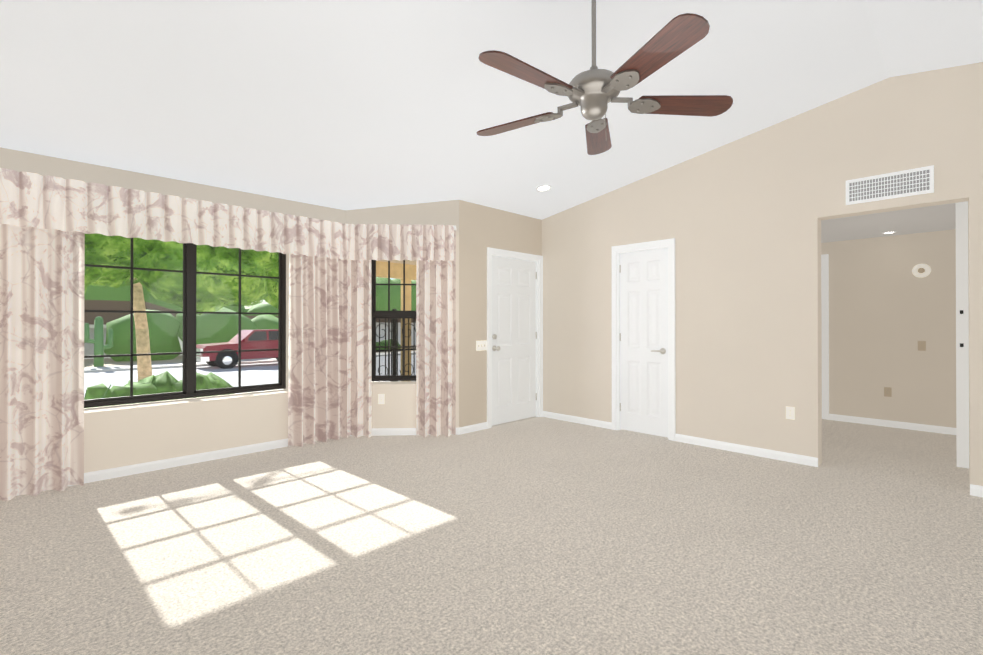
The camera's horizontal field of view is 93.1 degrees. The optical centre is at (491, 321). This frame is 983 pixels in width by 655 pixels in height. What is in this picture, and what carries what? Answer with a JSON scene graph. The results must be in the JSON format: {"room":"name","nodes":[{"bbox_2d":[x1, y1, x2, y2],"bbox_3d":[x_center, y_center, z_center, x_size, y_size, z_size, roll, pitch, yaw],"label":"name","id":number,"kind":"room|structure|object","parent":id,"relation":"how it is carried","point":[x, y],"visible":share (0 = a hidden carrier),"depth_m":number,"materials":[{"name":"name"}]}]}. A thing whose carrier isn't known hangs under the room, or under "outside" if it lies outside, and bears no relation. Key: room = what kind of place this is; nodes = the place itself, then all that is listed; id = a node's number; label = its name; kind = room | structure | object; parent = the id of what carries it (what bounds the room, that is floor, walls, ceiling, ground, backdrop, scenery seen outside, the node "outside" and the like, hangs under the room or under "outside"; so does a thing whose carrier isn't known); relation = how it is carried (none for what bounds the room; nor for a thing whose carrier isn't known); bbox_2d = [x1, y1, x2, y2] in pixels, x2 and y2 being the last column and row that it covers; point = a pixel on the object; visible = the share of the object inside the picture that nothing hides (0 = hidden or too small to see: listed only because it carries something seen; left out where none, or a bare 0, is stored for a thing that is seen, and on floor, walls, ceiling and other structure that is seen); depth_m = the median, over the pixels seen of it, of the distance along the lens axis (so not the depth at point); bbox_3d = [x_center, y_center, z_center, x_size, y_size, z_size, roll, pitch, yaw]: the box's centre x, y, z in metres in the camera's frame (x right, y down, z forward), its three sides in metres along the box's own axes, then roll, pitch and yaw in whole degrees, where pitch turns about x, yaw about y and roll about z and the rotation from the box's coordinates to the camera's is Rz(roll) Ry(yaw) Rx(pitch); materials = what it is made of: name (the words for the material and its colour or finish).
{"room":"living room","nodes":[
{"label":"living room","id":0,"kind":"room"},
{"bbox_2d":[0,147,345,472],"bbox_3d":[-2.842,-0.014,4.002,3.474,2.500,0.250,0,0,-45],"label":"wall","id":1,"kind":"structure","parent":0,"point":[115,436],"depth_m":3.98,"materials":[{"name":"beige paint"}]},
{"bbox_2d":[84,234,285,407],"bbox_3d":[-2.741,-0.082,4.225,1.690,1.543,0.066,0,0,-45],"label":"window","id":2,"kind":"structure","parent":1,"relation":"in","point":[189,312],"depth_m":4.20,"materials":[{"name":"brown metal"}]},
{"bbox_2d":[346,200,458,427],"bbox_3d":[-1.027,-0.075,5.211,1.333,2.632,0.250,0,0,-3],"label":"wall","id":3,"kind":"structure","parent":0,"point":[397,409],"depth_m":5.09,"materials":[{"name":"beige paint"}]},
{"bbox_2d":[378,394,384,403],"bbox_3d":[-1.200,0.846,5.070,0.068,0.110,0.009,0,0,-3],"label":"outlet","id":4,"kind":"object","parent":3,"relation":"attached to","point":[381,398],"visible":1,"depth_m":5.07,"materials":[{"name":"white plastic"}]},
{"bbox_2d":[371,260,415,380],"bbox_3d":[-0.995,-0.053,5.300,0.760,1.453,0.066,0,0,-3],"label":"window","id":5,"kind":"structure","parent":3,"relation":"in","point":[393,345],"depth_m":5.29,"materials":[{"name":"brown metal"}]},
{"bbox_2d":[0,0,982,219],"bbox_3d":[1.086,-1.629,1.719,5.863,0.890,9.025,0,0,-45],"label":"ceiling","id":6,"kind":"structure","parent":0,"point":[349,104],"depth_m":3.10,"materials":[{"name":"white paint"}]},
{"bbox_2d":[536,185,550,191],"bbox_3d":[0.568,-1.449,5.062,0.170,0.036,0.169,0,0,-45],"label":"recessed light","id":7,"kind":"object","parent":6,"relation":"in","point":[542,188],"visible":0.98,"depth_m":5.06,"materials":[{"name":"white"}]},
{"bbox_2d":[477,0,732,154],"bbox_3d":[0.470,-1.353,2.314,1.313,0.893,1.333,0,0,-45],"label":"ceiling fan","id":8,"kind":"object","parent":6,"relation":"hanging from","point":[593,91],"visible":1,"depth_m":2.22,"materials":[{"name":"brown wood"}]},
{"bbox_2d":[0,417,982,654],"bbox_3d":[1.937,1.290,2.544,8.250,0.120,9.025,0,0,-45],"label":"floor","id":9,"kind":"structure","parent":0,"point":[540,536],"depth_m":2.49,"materials":[{"name":"carpet"}]},
{"bbox_2d":[492,417,533,426],"bbox_3d":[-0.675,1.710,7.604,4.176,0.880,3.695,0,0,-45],"label":"threshold","id":10,"kind":"object","parent":9,"relation":"on","point":[512,421],"depth_m":5.94,"materials":[{"name":"silver metal"}]},
{"bbox_2d":[376,260,415,264],"bbox_3d":[-1.130,-0.003,6.929,2.780,2.540,3.330,0,0,-45],"label":"wall","id":11,"kind":"structure","parent":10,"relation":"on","point":[409,262],"depth_m":8.27,"materials":[{"name":"beige paint"}]},
{"bbox_2d":[376,261,415,310],"bbox_3d":[-2.220,0.107,8.051,2.340,2.330,0.180,0,0,-45],"label":"pergola","id":12,"kind":"object","parent":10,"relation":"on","point":[410,272],"depth_m":8.57,"materials":[{"name":"beige wood"}]},
{"bbox_2d":[459,200,541,426],"bbox_3d":[0.152,-0.073,5.721,1.573,2.632,0.150,0,0,-45],"label":"wall","id":13,"kind":"structure","parent":0,"point":[482,228],"depth_m":5.31,"materials":[{"name":"beige paint"}]},
{"bbox_2d":[476,340,486,350],"bbox_3d":[-0.111,0.276,5.344,0.165,0.116,0.016,0,0,-45],"label":"light switch","id":14,"kind":"object","parent":13,"relation":"attached to","point":[481,345],"visible":1,"depth_m":5.34,"materials":[{"name":"white plastic"}]},
{"bbox_2d":[492,256,536,424],"bbox_3d":[0.307,0.226,5.766,0.853,2.010,0.130,0,0,-45],"label":"entry door","id":15,"kind":"structure","parent":13,"relation":"in","point":[514,338],"depth_m":5.77,"materials":[{"name":"white wood"}]},
{"bbox_2d":[487,247,542,428],"bbox_3d":[0.257,0.191,5.807,1.001,2.103,0.173,0,0,-45],"label":"door frame","id":16,"kind":"structure","parent":13,"relation":"attached to","point":[537,259],"depth_m":5.91,"materials":[{"name":"white wood"}]},
{"bbox_2d":[542,62,982,485],"bbox_3d":[3.447,-0.362,3.387,0.150,3.190,8.100,0,0,-45],"label":"wall","id":17,"kind":"structure","parent":0,"point":[739,220],"depth_m":4.28,"materials":[{"name":"beige paint"}]},
{"bbox_2d":[17,411,982,496],"bbox_3d":[1.990,1.192,2.526,8.000,0.076,8.625,0,0,-45],"label":"baseboard","id":18,"kind":"structure","parent":17,"relation":"attached to","point":[105,474],"depth_m":4.43,"materials":[{"name":"white wood"}]},
{"bbox_2d":[619,248,667,437],"bbox_3d":[1.661,0.223,5.117,0.096,2.010,0.588,0,0,-45],"label":"closet door","id":19,"kind":"structure","parent":17,"relation":"in","point":[643,336],"depth_m":5.11,"materials":[{"name":"white wood"}]},
{"bbox_2d":[612,238,675,440],"bbox_3d":[1.699,0.189,5.145,0.173,2.103,0.736,0,0,-45],"label":"door frame","id":20,"kind":"structure","parent":17,"relation":"attached to","point":[669,244],"depth_m":5.07,"materials":[{"name":"white wood"}]},
{"bbox_2d":[786,406,794,419],"bbox_3d":[2.631,0.806,4.099,0.009,0.110,0.068,0,0,-45],"label":"outlet","id":21,"kind":"object","parent":17,"relation":"attached to","point":[790,412],"visible":1,"depth_m":4.09,"materials":[{"name":"white plastic"}]},
{"bbox_2d":[846,165,933,204],"bbox_3d":[3.093,-1.056,3.635,0.012,0.200,0.525,0,0,-45],"label":"air vent","id":22,"kind":"object","parent":17,"relation":"in","point":[909,182],"visible":1,"depth_m":3.62,"materials":[{"name":"grey metal"}]},
{"bbox_2d":[821,229,955,427],"bbox_3d":[4.683,0.042,5.583,0.120,2.400,3.140,0,0,-45],"label":"wall","id":23,"kind":"structure","parent":0,"point":[888,310],"depth_m":5.46,"materials":[{"name":"beige paint"}]},
{"bbox_2d":[821,254,828,419],"bbox_3d":[4.003,0.196,6.261,0.137,2.098,0.896,0,0,-45],"label":"trim","id":24,"kind":"structure","parent":23,"relation":"attached to","point":[825,323],"depth_m":5.92,"materials":[{"name":"white wood"}]},
{"bbox_2d":[884,387,891,396],"bbox_3d":[4.677,0.831,5.494,0.009,0.110,0.068,0,0,-45],"label":"outlet","id":25,"kind":"object","parent":23,"relation":"attached to","point":[887,391],"visible":1,"depth_m":5.49,"materials":[{"name":"beige plastic"}]},
{"bbox_2d":[912,264,930,277],"bbox_3d":[4.878,-0.578,5.280,0.030,0.160,0.160,0,0,-45],"label":"detector","id":26,"kind":"object","parent":23,"relation":"attached to","point":[921,270],"visible":1,"depth_m":5.27,"materials":[{"name":"white plastic"}]},
{"bbox_2d":[918,341,925,350],"bbox_3d":[4.886,0.276,5.285,0.008,0.110,0.068,0,0,-45],"label":"light switch","id":27,"kind":"object","parent":23,"relation":"attached to","point":[921,345],"visible":1,"depth_m":5.28,"materials":[{"name":"beige plastic"}]},
{"bbox_2d":[821,203,955,242],"bbox_3d":[3.896,-1.071,4.814,2.487,0.120,3.300,0,0,-45],"label":"ceiling","id":28,"kind":"structure","parent":0,"point":[924,219],"depth_m":4.80,"materials":[{"name":"paint"}]},
{"bbox_2d":[882,231,895,233],"bbox_3d":[4.496,-1.008,5.264,0.120,0.014,0.120,0,0,-45],"label":"recessed light","id":29,"kind":"object","parent":28,"relation":"in","point":[890,232],"visible":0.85,"depth_m":5.26,"materials":[{"name":"white"}]},
{"bbox_2d":[968,201,969,477],"bbox_3d":[4.075,0.033,3.380,0.737,2.400,0.850,0,0,-45],"label":"wall block","id":30,"kind":"object","parent":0,"point":[968,299],"visible":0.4,"depth_m":3.63,"materials":[{"name":"beige paint"}]},
{"bbox_2d":[956,201,968,468],"bbox_3d":[3.997,0.110,3.951,0.045,2.250,0.075,0,0,-45],"label":"door frame","id":31,"kind":"structure","parent":30,"relation":"attached to","point":[962,374],"depth_m":3.94,"materials":[{"name":"white wood"}]},
{"label":"outside","id":32,"kind":"structure","parent":0,"visible":0},
{"bbox_2d":[84,355,380,396],"bbox_3d":[0.067,2.259,-0.158,300.000,0.320,320.000,0,0,-45],"label":"ground","id":33,"kind":"structure","parent":32,"point":[252,370],"depth_m":21.27,"materials":[{"name":"white concrete"}]},
{"bbox_2d":[84,316,112,366],"bbox_3d":[-19.366,0.976,22.953,1.109,2.470,0.380,0,0,-45],"label":"saguaro","id":34,"kind":"object","parent":33,"relation":"on","point":[98,335],"depth_m":22.82,"materials":[{"name":"green plant"}]},
{"bbox_2d":[84,371,232,407],"bbox_3d":[-3.553,1.312,4.392,3.615,1.649,1.240,0,0,-45],"label":"bushes","id":35,"kind":"object","parent":33,"relation":"on","point":[175,384],"depth_m":4.49,"materials":[{"name":"green plant"}]},
{"bbox_2d":[84,300,277,358],"bbox_3d":[-23.578,0.511,35.294,45.200,3.500,11.500,0,0,-45],"label":"house","id":36,"kind":"structure","parent":33,"relation":"on","point":[90,317],"depth_m":27.95,"materials":[{"name":"grey"}]},
{"bbox_2d":[84,233,278,380],"bbox_3d":[-8.028,-1.680,8.413,11.383,7.671,9.278,0,0,-45],"label":"tree","id":37,"kind":"object","parent":33,"relation":"on","point":[157,254],"depth_m":7.79,"materials":[{"name":"green plant"}]},
{"bbox_2d":[196,329,277,368],"bbox_3d":[-12.220,1.378,24.564,5.850,1.920,2.217,0,0,-45],"label":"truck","id":38,"kind":"object","parent":33,"relation":"on","point":[252,338],"depth_m":23.36,"materials":[{"name":"red metal"}]},
{"bbox_2d":[84,276,415,361],"bbox_3d":[-34.382,-2.065,41.139,99.110,12.494,46.674,0,0,-45],"label":"bushes","id":39,"kind":"object","parent":33,"relation":"on","point":[172,335],"depth_m":27.98,"materials":[{"name":"green plant"}]},
{"bbox_3d":[-2.094,-1.013,3.919,4.118,0.027,0.924,0,0,-45],"label":"crown molding","id":40,"kind":"structure","parent":0,"visible":0},
{"bbox_2d":[0,224,84,500],"bbox_3d":[-3.411,0.112,3.112,1.035,2.210,0.146,0,0,-45],"label":"curtain","id":41,"kind":"object","parent":40,"relation":"hanging from","point":[42,272],"visible":0.77,"depth_m":3.32,"materials":[{"name":"beige fabric"}]},
{"bbox_2d":[0,168,453,260],"bbox_3d":[-2.063,-0.835,3.824,3.989,0.377,0.762,0,0,-45],"label":"curtain valance","id":42,"kind":"object","parent":40,"relation":"attached to","point":[43,202],"visible":1,"depth_m":3.92,"materials":[{"name":"beige fabric"}]},
{"bbox_2d":[288,254,371,446],"bbox_3d":[-1.638,0.118,4.764,0.799,2.210,0.280,0,0,-45],"label":"curtain","id":43,"kind":"object","parent":40,"relation":"hanging from","point":[330,365],"visible":0.75,"depth_m":4.83,"materials":[{"name":"beige fabric"}]},
{"bbox_2d":[416,230,455,436],"bbox_3d":[-0.596,0.119,4.997,0.420,2.210,0.141,0,0,-4],"label":"curtain","id":44,"kind":"object","parent":40,"relation":"hanging from","point":[435,348],"visible":0.83,"depth_m":5.01,"materials":[{"name":"beige fabric"}]}
]}

